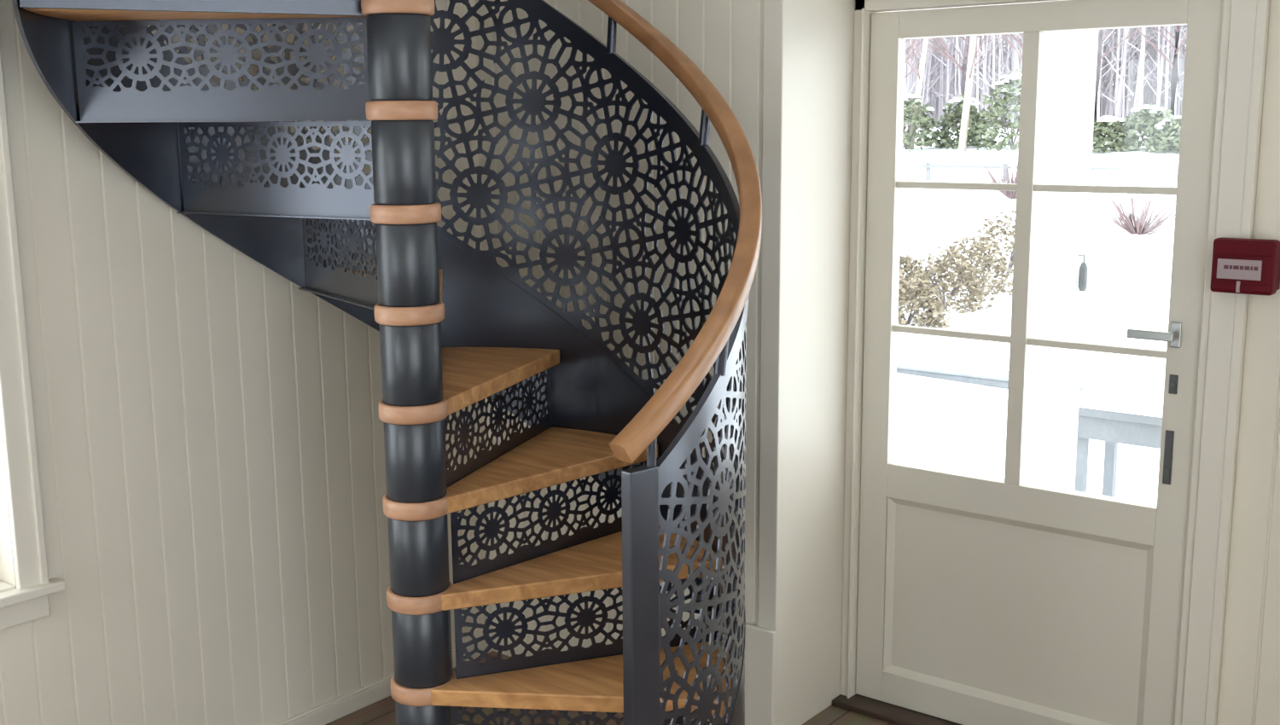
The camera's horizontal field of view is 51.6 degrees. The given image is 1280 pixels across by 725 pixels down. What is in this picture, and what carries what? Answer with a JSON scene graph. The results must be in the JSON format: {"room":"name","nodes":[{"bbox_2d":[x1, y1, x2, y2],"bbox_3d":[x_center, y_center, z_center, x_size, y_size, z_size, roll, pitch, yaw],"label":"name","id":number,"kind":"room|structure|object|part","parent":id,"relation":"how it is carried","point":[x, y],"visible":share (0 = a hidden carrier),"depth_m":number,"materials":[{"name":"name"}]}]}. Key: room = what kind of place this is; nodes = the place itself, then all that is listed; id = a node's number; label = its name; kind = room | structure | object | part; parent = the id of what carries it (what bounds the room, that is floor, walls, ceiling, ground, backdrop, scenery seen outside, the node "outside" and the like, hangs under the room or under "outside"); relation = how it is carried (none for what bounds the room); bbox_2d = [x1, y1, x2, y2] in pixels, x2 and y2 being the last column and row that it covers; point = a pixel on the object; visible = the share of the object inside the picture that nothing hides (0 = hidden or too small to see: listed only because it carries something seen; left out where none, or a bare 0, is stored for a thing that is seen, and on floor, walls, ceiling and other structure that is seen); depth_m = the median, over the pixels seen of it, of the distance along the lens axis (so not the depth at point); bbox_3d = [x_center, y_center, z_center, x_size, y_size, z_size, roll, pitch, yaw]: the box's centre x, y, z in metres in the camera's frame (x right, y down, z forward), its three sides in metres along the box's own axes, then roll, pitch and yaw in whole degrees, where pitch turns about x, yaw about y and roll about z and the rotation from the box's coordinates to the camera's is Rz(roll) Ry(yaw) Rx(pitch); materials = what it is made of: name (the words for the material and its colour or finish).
{"room":"stairwell entrance hall","nodes":[
{"label":"stairwell entrance hall","id":0,"kind":"room"},
{"bbox_2d":[0,0,492,724],"bbox_3d":[-1.957,-0.099,2.489,0.150,2.780,4.800,8,13,38],"label":"wall","id":1,"kind":"structure","parent":0,"point":[209,429],"depth_m":3.42,"materials":[{"name":"beige paint"}]},
{"bbox_2d":[0,45,65,630],"bbox_3d":[-1.880,-0.130,2.538,0.185,1.673,1.396,8,13,38],"label":"window","id":2,"kind":"structure","parent":1,"relation":"in","point":[29,602],"depth_m":3.05,"materials":[{"name":"beige paint"}]},
{"bbox_3d":[-1.832,-0.156,2.495,0.027,1.608,1.336,8,13,38],"label":"casing","id":3,"kind":"part","parent":2,"relation":"part of","materials":[{"name":"beige paint"}]},
{"bbox_3d":[-1.874,0.649,2.677,0.185,0.091,1.396,8,13,38],"label":"sill","id":4,"kind":"part","parent":2,"relation":"part of","materials":[{"name":"beige paint"}]},
{"bbox_2d":[273,633,494,724],"bbox_3d":[-1.882,1.248,2.678,0.016,0.060,4.500,8,13,38],"label":"baseboard","id":5,"kind":"structure","parent":1,"relation":"attached to","point":[327,712],"depth_m":3.94,"materials":[{"name":"beige paint"}]},
{"bbox_2d":[325,651,896,724],"bbox_3d":[-0.267,1.521,1.597,4.327,0.120,5.160,8,13,38],"label":"floor","id":6,"kind":"structure","parent":0,"point":[383,712],"depth_m":3.90,"materials":[{"name":"brown wood"}]},
{"bbox_2d":[11,0,762,724],"bbox_3d":[-0.515,-0.643,2.848,1.563,3.704,1.553,8,13,38],"label":"spiral staircase","id":7,"kind":"structure","parent":6,"relation":"on","point":[458,328],"depth_m":3.10,"materials":[{"name":"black metal"}]},
{"bbox_3d":[0.004,0.734,2.536,0.072,1.095,0.028,-10,14,-42],"label":"newel post","id":8,"kind":"part","parent":7,"relation":"part of","materials":[{"name":"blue metal"}]},
{"bbox_3d":[-0.521,-1.192,2.752,1.558,2.589,1.558,8,13,38],"label":"handrail","id":9,"kind":"part","parent":7,"relation":"part of","materials":[{"name":"brown wood"}]},
{"bbox_2d":[474,0,763,651],"bbox_3d":[0.038,-0.379,3.970,1.108,2.780,0.340,8,13,38],"label":"wall","id":10,"kind":"structure","parent":0,"point":[724,38],"depth_m":3.76,"materials":[{"name":"beige paint"}]},
{"bbox_2d":[493,634,726,721],"bbox_3d":[-0.073,0.986,4.081,1.049,0.056,0.016,8,13,38],"label":"baseboard","id":11,"kind":"structure","parent":10,"relation":"attached to","point":[520,649],"depth_m":4.33,"materials":[{"name":"beige paint"}]},
{"bbox_2d":[744,623,775,724],"bbox_3d":[0.333,0.905,3.724,0.107,0.335,0.016,8,13,38],"label":"trim","id":12,"kind":"structure","parent":10,"relation":"attached to","point":[760,642],"depth_m":3.71,"materials":[{"name":"beige paint"}]},
{"bbox_2d":[757,0,854,724],"bbox_3d":[0.462,-0.324,3.647,0.060,2.780,0.377,8,13,38],"label":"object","id":13,"kind":"structure","parent":10,"relation":"attached to","point":[808,44],"depth_m":3.64,"materials":[{"name":"beige paint"}]},
{"bbox_2d":[831,693,962,724],"bbox_3d":[0.999,1.062,3.716,0.985,0.018,0.130,8,13,38],"label":"threshold","id":14,"kind":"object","parent":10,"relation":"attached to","point":[859,704],"depth_m":3.89,"materials":[{"name":"brown wood"}]},
{"bbox_2d":[855,0,1223,724],"bbox_3d":[1.003,0.068,3.535,0.924,1.996,0.097,8,13,38],"label":"door","id":15,"kind":"structure","parent":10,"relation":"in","point":[982,600],"depth_m":3.57,"materials":[{"name":"beige paint"}]},
{"bbox_3d":[1.027,0.690,3.663,0.754,0.534,0.038,8,13,38],"label":"panel","id":16,"kind":"part","parent":15,"relation":"part of","materials":[{"name":"beige paint"}]},
{"bbox_3d":[1.269,-0.069,3.268,0.116,0.064,0.054,8,13,38],"label":"handle","id":17,"kind":"part","parent":15,"relation":"part of","materials":[{"name":"silver metal"}]},
{"bbox_3d":[1.321,0.238,3.311,0.020,0.138,0.010,8,13,38],"label":"lock plate","id":18,"kind":"part","parent":15,"relation":"part of","materials":[{"name":"grey metal"}]},
{"bbox_3d":[1.320,0.054,3.277,0.020,0.048,0.012,8,13,38],"label":"keyhole plate","id":19,"kind":"part","parent":15,"relation":"part of","materials":[{"name":"grey metal"}]},
{"bbox_2d":[840,0,1270,724],"bbox_3d":[1.033,-0.008,3.503,1.077,2.200,0.112,8,13,38],"label":"door frame","id":20,"kind":"structure","parent":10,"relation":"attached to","point":[1249,19],"depth_m":3.24,"materials":[{"name":"beige paint"}]},
{"bbox_2d":[1216,0,1279,724],"bbox_3d":[1.796,-0.204,2.919,2.967,2.780,0.120,8,13,38],"label":"wall","id":21,"kind":"structure","parent":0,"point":[1249,684],"depth_m":3.19,"materials":[{"name":"beige paint"}]},
{"bbox_2d":[1210,237,1279,296],"bbox_3d":[1.415,-0.226,3.087,0.138,0.126,0.088,8,13,38],"label":"fire alarm","id":22,"kind":"object","parent":21,"relation":"attached to","point":[1239,265],"visible":1,"depth_m":3.05,"materials":[{"name":"red plastic"}]},
{"bbox_3d":[1.386,-0.215,3.061,0.096,0.046,0.004,8,13,38],"label":"label plate","id":23,"kind":"part","parent":22,"relation":"part of","materials":[{"name":"grey plastic"}]},
{"label":"outside","id":24,"kind":"structure","parent":0,"visible":0},
{"bbox_2d":[894,127,1179,504],"bbox_3d":[4.146,-0.595,8.833,120.000,2.127,105.000,8,13,38],"label":"ground","id":25,"kind":"structure","parent":24,"point":[944,424],"depth_m":14.30,"materials":[{"name":"white snow"}]},
{"bbox_2d":[905,37,929,149],"bbox_3d":[5.669,-8.099,27.760,2.078,7.253,3.690,-6,11,-27],"label":"birch tree","id":26,"kind":"object","parent":25,"relation":"on","point":[920,73],"visible":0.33,"depth_m":28.10,"materials":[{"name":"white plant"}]},
{"bbox_2d":[904,38,930,78],"bbox_3d":[8.175,-10.919,42.534,3.823,7.059,3.560,8,13,38],"label":"bare tree","id":27,"kind":"object","parent":25,"relation":"on","point":[918,43],"visible":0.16,"depth_m":42.50,"materials":[{"name":"grey plant"}]},
{"bbox_2d":[899,253,936,296],"bbox_3d":[3.171,-1.099,16.148,0.969,0.515,0.784,8,13,38],"label":"bush","id":28,"kind":"object","parent":25,"relation":"on","point":[909,266],"visible":0.2,"depth_m":15.97,"materials":[{"name":"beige plant"}]},
{"bbox_2d":[902,92,942,152],"bbox_3d":[5.720,-5.144,28.399,1.533,1.312,1.380,0,10,3],"label":"evergreen shrub","id":29,"kind":"object","parent":25,"relation":"on","point":[923,119],"visible":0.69,"depth_m":28.08,"materials":[{"name":"green plant"}]},
{"bbox_3d":[5.782,-4.981,28.381,0.626,0.808,0.571,8,13,38],"label":"stem","id":30,"kind":"part","parent":29,"relation":"part of","materials":[{"name":"green plant"}]},
{"bbox_2d":[897,274,951,328],"bbox_3d":[2.734,-0.620,13.469,0.921,0.571,0.745,8,13,38],"label":"bush","id":31,"kind":"object","parent":25,"relation":"on","point":[924,301],"visible":0.58,"depth_m":13.29,"materials":[{"name":"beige plant"}]},
{"bbox_3d":[2.746,-0.562,13.530,0.418,0.346,0.209,3,11,17],"label":"stem","id":32,"kind":"part","parent":31,"relation":"part of","materials":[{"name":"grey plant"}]},
{"bbox_2d":[903,248,994,314],"bbox_3d":[3.413,-0.913,14.691,1.075,0.716,0.889,8,13,38],"label":"bush","id":33,"kind":"object","parent":25,"relation":"on","point":[974,291],"visible":0.79,"depth_m":14.53,"materials":[{"name":"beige plant"}]},
{"bbox_3d":[3.429,-0.834,14.726,0.493,0.449,0.260,8,13,38],"label":"stem","id":34,"kind":"part","parent":33,"relation":"part of","materials":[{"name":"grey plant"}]},
{"bbox_2d":[913,34,1004,125],"bbox_3d":[9.789,-11.450,40.365,4.199,8.868,4.251,8,13,38],"label":"bare tree","id":35,"kind":"object","parent":25,"relation":"on","point":[963,69],"visible":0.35,"depth_m":40.53,"materials":[{"name":"grey plant"}]},
{"bbox_2d":[931,94,991,149],"bbox_3d":[6.880,-5.120,28.239,1.330,1.186,1.094,8,13,38],"label":"evergreen shrub","id":36,"kind":"object","parent":25,"relation":"on","point":[953,118],"visible":0.67,"depth_m":28.07,"materials":[{"name":"green plant"}]},
{"bbox_2d":[926,232,1012,298],"bbox_3d":[3.999,-1.190,15.972,1.162,0.797,0.949,8,13,38],"label":"bush","id":37,"kind":"object","parent":25,"relation":"on","point":[980,247],"visible":0.49,"depth_m":15.82,"materials":[{"name":"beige plant"}]},
{"bbox_3d":[3.959,-1.080,15.964,0.541,0.490,0.350,8,13,38],"label":"stem","id":38,"kind":"part","parent":37,"relation":"part of","materials":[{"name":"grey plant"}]},
{"bbox_2d":[957,34,992,151],"bbox_3d":[7.304,-7.918,26.741,2.203,7.292,3.250,0,10,2],"label":"birch tree","id":39,"kind":"object","parent":25,"relation":"on","point":[972,50],"visible":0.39,"depth_m":27.18,"materials":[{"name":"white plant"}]},
{"bbox_2d":[965,208,1015,283],"bbox_3d":[4.727,-1.508,17.142,1.177,1.004,0.944,8,13,38],"label":"bush","id":40,"kind":"object","parent":25,"relation":"on","point":[1000,222],"visible":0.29,"depth_m":17.07,"materials":[{"name":"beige plant"}]},
{"bbox_3d":[4.889,-1.368,17.075,0.254,0.647,0.294,-4,11,-17],"label":"stem","id":41,"kind":"part","parent":40,"relation":"part of","materials":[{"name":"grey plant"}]},
{"bbox_2d":[969,68,1021,151],"bbox_3d":[7.623,-5.174,27.075,1.723,1.703,1.431,8,13,38],"label":"evergreen shrub","id":42,"kind":"object","parent":25,"relation":"on","point":[1011,98],"visible":0.59,"depth_m":27.01,"materials":[{"name":"green plant"}]},
{"bbox_3d":[7.649,-4.918,27.158,0.702,1.047,0.625,0,10,1],"label":"stem","id":43,"kind":"part","parent":42,"relation":"part of","materials":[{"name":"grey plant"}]},
{"bbox_2d":[977,161,1018,199],"bbox_3d":[6.537,-3.162,23.029,1.279,0.712,0.863,8,13,38],"label":"bare shrub","id":44,"kind":"object","parent":25,"relation":"on","point":[1010,194],"visible":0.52,"depth_m":23.04,"materials":[{"name":"plant"}]},
{"bbox_2d":[997,33,1023,58],"bbox_3d":[9.785,-9.882,33.057,4.395,8.542,3.429,-1,10,-4],"label":"bare tree","id":45,"kind":"object","parent":25,"relation":"on","point":[1003,35],"visible":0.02,"depth_m":33.01,"materials":[{"name":"grey plant"}]},
{"bbox_2d":[896,358,1161,391],"bbox_3d":[2.857,0.135,10.329,4.800,0.085,0.360,8,13,38],"label":"kerb","id":46,"kind":"object","parent":25,"relation":"on","point":[983,376],"visible":0.12,"depth_m":10.47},
{"bbox_2d":[901,162,1178,181],"bbox_3d":[6.137,-3.458,24.792,11.000,0.550,0.100,8,13,38],"label":"rail fence","id":47,"kind":"object","parent":25,"relation":"on","point":[928,165],"visible":0.2,"depth_m":24.33,"materials":[{"name":"white wood"}]},
{"bbox_3d":[5.511,-3.545,25.306,0.070,0.550,0.060,8,13,38],"label":"post","id":48,"kind":"part","parent":47,"relation":"part of","materials":[{"name":"white wood"}]},
{"bbox_3d":[6.726,-3.385,24.358,0.070,0.550,0.060,8,13,38],"label":"post","id":49,"kind":"part","parent":47,"relation":"part of","materials":[{"name":"white wood"}]},
{"bbox_3d":[6.117,-3.660,24.732,11.000,0.050,0.040,8,13,38],"label":"rail","id":50,"kind":"part","parent":47,"relation":"part of","materials":[{"name":"white wood"}]},
{"bbox_2d":[903,24,1186,130],"bbox_3d":[16.796,-16.045,56.078,41.006,12.522,24.864,8,13,38],"label":"woods","id":51,"kind":"object","parent":25,"relation":"on","point":[1139,74],"visible":0.22,"depth_m":46.25,"materials":[{"name":"white plant"}]},
{"bbox_2d":[1024,29,1098,490],"bbox_3d":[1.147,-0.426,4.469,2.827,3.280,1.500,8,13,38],"label":"post","id":52,"kind":"object","parent":25,"relation":"on","point":[1070,56],"visible":0.02,"depth_m":4.61,"materials":[{"name":"white paint"}]},
{"bbox_2d":[1077,254,1087,291],"bbox_3d":[1.543,-0.311,4.607,0.030,0.130,0.031,-2,10,-9],"label":"fitting","id":53,"kind":"object","parent":52,"relation":"hanging from","point":[1083,270],"visible":1,"depth_m":4.60,"materials":[{"name":"grey metal"}]},
{"bbox_2d":[1092,115,1139,152],"bbox_3d":[9.089,-4.439,25.807,1.238,0.760,1.132,1,10,10],"label":"evergreen shrub","id":54,"kind":"object","parent":25,"relation":"on","point":[1105,125],"visible":0.72,"depth_m":25.50,"materials":[{"name":"green plant"}]},
{"bbox_2d":[1074,381,1163,497],"bbox_3d":[2.243,0.583,5.655,0.770,0.860,0.520,8,13,38],"label":"garden table","id":55,"kind":"object","parent":25,"relation":"on","point":[1114,414],"visible":0.34,"depth_m":5.57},
{"bbox_3d":[1.890,0.608,5.700,0.045,0.800,0.045,8,13,38],"label":"leg","id":56,"kind":"part","parent":55,"relation":"part of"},
{"bbox_3d":[2.126,0.554,5.993,0.045,0.800,0.045,8,13,38],"label":"leg","id":57,"kind":"part","parent":55,"relation":"part of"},
{"bbox_2d":[1093,27,1144,120],"bbox_3d":[11.073,-9.529,31.690,3.295,8.312,3.809,-3,10,-14],"label":"bare tree","id":58,"kind":"object","parent":25,"relation":"on","point":[1100,41],"visible":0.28,"depth_m":31.87,"materials":[{"name":"grey plant"}]},
{"bbox_2d":[1098,193,1175,234],"bbox_3d":[7.579,-2.232,20.024,1.188,0.712,0.870,2,10,12],"label":"bare shrub","id":59,"kind":"object","parent":25,"relation":"on","point":[1140,226],"visible":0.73,"depth_m":19.98,"materials":[{"name":"purple plant"}]},
{"bbox_2d":[1108,103,1175,151],"bbox_3d":[9.812,-4.547,25.583,1.447,0.931,1.185,8,13,38],"label":"evergreen shrub","id":60,"kind":"object","parent":25,"relation":"on","point":[1148,113],"visible":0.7,"depth_m":25.35,"materials":[{"name":"green plant"}]},
{"bbox_3d":[9.800,-4.444,25.730,0.540,0.570,0.292,0,10,0],"label":"stem","id":61,"kind":"part","parent":60,"relation":"part of","materials":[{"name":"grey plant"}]},
{"bbox_2d":[1122,24,1186,115],"bbox_3d":[15.073,-10.671,37.130,4.156,8.366,3.629,8,13,38],"label":"bare tree","id":62,"kind":"object","parent":25,"relation":"on","point":[1174,77],"visible":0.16,"depth_m":37.72,"materials":[{"name":"grey plant"}]},
{"bbox_2d":[1143,116,1181,153],"bbox_3d":[10.120,-4.265,24.868,1.298,0.756,0.991,8,13,38],"label":"evergreen shrub","id":63,"kind":"object","parent":25,"relation":"on","point":[1169,129],"visible":0.54,"depth_m":24.78,"materials":[{"name":"green plant"}]}
]}

